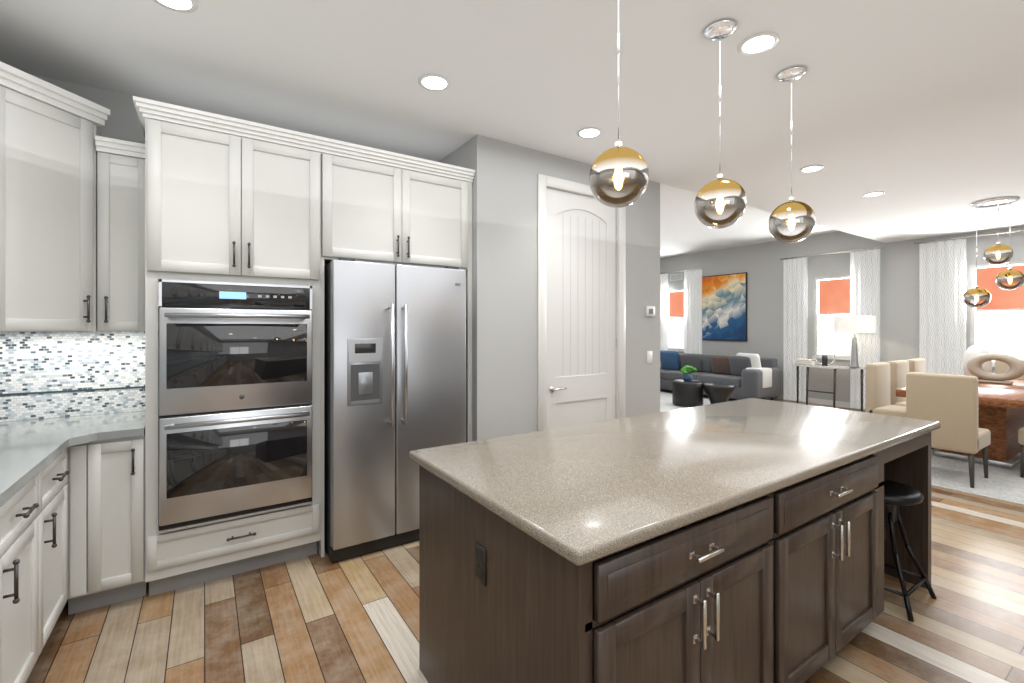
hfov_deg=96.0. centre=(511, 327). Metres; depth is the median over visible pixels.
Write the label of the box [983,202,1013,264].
dining pendant light
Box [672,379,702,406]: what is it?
coffee table
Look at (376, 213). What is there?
tall cabinet
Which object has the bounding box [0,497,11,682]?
base cabinet
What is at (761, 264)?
wall
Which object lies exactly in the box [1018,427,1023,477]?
dining chair
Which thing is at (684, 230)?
ceiling
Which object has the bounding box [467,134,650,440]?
wall
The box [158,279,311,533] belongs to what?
double oven
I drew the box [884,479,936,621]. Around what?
bar stool
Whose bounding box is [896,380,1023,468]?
dining table
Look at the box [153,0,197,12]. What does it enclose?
recessed light
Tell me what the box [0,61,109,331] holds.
upper cabinet
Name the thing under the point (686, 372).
table plant
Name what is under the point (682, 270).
rail
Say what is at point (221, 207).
tall cabinet
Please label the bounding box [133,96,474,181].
crown molding
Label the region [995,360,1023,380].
dining chair
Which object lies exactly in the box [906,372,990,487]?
chair
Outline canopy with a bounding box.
[970,197,1019,207]
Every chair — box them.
[866,362,933,448]
[888,360,908,405]
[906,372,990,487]
[907,358,925,372]
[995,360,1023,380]
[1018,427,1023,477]
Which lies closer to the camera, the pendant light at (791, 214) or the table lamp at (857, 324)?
the pendant light at (791, 214)
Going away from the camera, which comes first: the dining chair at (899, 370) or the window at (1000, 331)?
the dining chair at (899, 370)
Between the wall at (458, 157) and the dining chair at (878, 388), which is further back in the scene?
the dining chair at (878, 388)
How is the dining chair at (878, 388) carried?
on the dining rug at (1002, 484)
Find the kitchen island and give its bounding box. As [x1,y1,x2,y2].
[419,432,930,682]
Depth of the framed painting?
10.28 m
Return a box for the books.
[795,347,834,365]
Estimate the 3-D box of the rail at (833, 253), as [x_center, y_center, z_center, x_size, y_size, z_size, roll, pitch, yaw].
[5.887,-1.370,8.554,0.109,0.024,1.700,0,0,-34]
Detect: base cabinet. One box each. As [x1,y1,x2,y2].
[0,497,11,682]
[12,465,47,682]
[48,448,69,637]
[66,434,148,614]
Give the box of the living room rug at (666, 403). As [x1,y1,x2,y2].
[660,392,709,411]
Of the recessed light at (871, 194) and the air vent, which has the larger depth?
the air vent
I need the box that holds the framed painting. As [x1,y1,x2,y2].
[702,272,746,340]
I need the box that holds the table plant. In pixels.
[680,365,696,380]
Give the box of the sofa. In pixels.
[660,350,781,399]
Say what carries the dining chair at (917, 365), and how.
on the dining rug at (1002, 484)
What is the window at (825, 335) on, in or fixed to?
in the wall at (761, 264)
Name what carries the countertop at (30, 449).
on the base cabinet at (33, 555)
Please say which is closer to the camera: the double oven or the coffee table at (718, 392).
the double oven
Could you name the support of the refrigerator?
on the floor
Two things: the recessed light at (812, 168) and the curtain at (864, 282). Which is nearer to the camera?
the recessed light at (812, 168)
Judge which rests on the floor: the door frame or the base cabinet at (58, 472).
the base cabinet at (58, 472)
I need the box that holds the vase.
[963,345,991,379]
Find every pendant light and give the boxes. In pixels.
[589,0,648,207]
[694,19,746,228]
[768,66,815,242]
[963,206,990,307]
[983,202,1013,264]
[995,203,1023,289]
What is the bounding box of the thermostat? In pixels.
[646,306,654,316]
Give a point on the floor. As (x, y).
(320, 619)
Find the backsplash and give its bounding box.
[0,331,144,421]
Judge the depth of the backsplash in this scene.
2.70 m
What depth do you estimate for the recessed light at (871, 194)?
5.00 m
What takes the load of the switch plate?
attached to the wall at (505, 292)
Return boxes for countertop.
[0,411,144,505]
[409,398,940,565]
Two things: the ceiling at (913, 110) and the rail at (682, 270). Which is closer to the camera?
the ceiling at (913, 110)
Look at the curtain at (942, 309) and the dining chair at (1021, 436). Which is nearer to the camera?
the dining chair at (1021, 436)
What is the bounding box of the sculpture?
[967,353,1023,383]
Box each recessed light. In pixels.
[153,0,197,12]
[418,74,450,90]
[577,127,601,137]
[737,32,779,54]
[799,165,823,172]
[863,192,884,196]
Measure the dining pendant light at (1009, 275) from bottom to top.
1.016 m
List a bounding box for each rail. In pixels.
[660,268,703,273]
[780,246,884,259]
[914,230,1023,243]
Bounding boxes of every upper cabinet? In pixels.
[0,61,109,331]
[95,135,144,330]
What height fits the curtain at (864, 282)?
2.780 m
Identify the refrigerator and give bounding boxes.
[324,258,465,562]
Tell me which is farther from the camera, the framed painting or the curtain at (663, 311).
the curtain at (663, 311)
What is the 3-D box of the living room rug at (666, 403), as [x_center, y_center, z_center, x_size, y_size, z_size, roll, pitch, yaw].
[2.959,1.443,8.765,2.250,0.012,2.100,0,0,-34]
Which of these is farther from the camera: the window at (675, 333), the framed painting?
the window at (675, 333)
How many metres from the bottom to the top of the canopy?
0.029 m
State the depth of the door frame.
3.90 m
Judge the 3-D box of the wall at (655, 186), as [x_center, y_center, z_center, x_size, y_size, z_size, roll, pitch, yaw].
[-0.029,-0.160,6.784,0.120,3.220,5.280,0,0,-34]
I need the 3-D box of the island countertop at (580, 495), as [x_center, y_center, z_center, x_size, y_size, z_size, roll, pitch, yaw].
[0.977,0.544,2.271,2.695,0.039,1.075,0,0,-34]
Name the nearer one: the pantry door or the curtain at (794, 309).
the pantry door
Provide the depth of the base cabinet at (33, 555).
1.78 m
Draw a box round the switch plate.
[647,351,651,362]
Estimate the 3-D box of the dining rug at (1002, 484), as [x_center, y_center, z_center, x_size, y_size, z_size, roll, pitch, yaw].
[5.463,1.444,5.326,3.900,0.011,2.800,0,0,-34]
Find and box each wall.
[30,74,144,143]
[439,142,466,167]
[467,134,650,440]
[651,181,659,412]
[660,226,1023,401]
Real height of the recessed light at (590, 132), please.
0.005 m
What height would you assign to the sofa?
0.944 m
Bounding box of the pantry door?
[547,188,616,429]
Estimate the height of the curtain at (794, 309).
2.780 m
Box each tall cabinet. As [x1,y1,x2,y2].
[145,118,320,595]
[317,153,471,557]
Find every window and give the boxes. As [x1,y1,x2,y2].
[668,289,683,351]
[812,275,849,359]
[970,261,1023,366]
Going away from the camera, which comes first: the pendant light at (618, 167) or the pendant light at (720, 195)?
the pendant light at (618, 167)
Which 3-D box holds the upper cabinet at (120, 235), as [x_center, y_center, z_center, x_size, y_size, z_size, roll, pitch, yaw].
[-2.269,-0.510,2.719,0.230,1.060,0.393,0,0,-34]
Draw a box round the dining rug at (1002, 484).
[931,448,1023,505]
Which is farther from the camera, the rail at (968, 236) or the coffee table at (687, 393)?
the coffee table at (687, 393)
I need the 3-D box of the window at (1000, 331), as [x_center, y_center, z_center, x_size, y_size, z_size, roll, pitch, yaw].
[7.181,-0.182,6.778,0.130,1.535,0.670,0,0,-34]
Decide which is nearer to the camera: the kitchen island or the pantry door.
the kitchen island
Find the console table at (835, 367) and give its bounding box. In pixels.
[793,363,865,410]
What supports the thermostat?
attached to the wall at (505, 292)
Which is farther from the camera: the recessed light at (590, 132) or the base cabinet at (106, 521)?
the recessed light at (590, 132)
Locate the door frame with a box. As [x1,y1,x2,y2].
[538,174,625,430]
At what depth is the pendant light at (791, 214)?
2.60 m
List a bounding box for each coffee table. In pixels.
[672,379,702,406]
[703,383,734,403]
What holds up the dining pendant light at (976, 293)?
hanging from the ceiling at (913, 110)
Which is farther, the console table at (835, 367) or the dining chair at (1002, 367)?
the console table at (835, 367)
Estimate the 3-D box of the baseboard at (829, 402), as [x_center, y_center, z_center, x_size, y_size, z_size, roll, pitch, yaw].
[6.372,1.400,7.916,0.012,0.100,10.500,0,0,-34]
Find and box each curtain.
[660,274,667,349]
[684,270,701,353]
[783,257,806,401]
[850,249,879,409]
[919,239,965,374]
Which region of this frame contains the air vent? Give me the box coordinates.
[670,273,681,280]
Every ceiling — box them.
[0,0,1023,242]
[660,183,837,257]
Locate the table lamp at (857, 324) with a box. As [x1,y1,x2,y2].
[834,315,875,367]
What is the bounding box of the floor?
[26,389,1023,682]
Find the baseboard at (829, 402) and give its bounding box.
[773,394,865,409]
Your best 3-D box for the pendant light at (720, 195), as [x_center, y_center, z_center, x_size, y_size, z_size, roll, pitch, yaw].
[1.009,-0.966,2.236,0.234,0.966,0.234,0,0,-34]
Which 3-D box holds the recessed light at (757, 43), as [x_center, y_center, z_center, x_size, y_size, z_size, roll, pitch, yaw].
[1.256,-1.446,2.352,0.190,0.005,0.190,0,0,-34]
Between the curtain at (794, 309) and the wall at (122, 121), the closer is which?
the wall at (122, 121)
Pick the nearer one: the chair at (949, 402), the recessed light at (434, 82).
the recessed light at (434, 82)

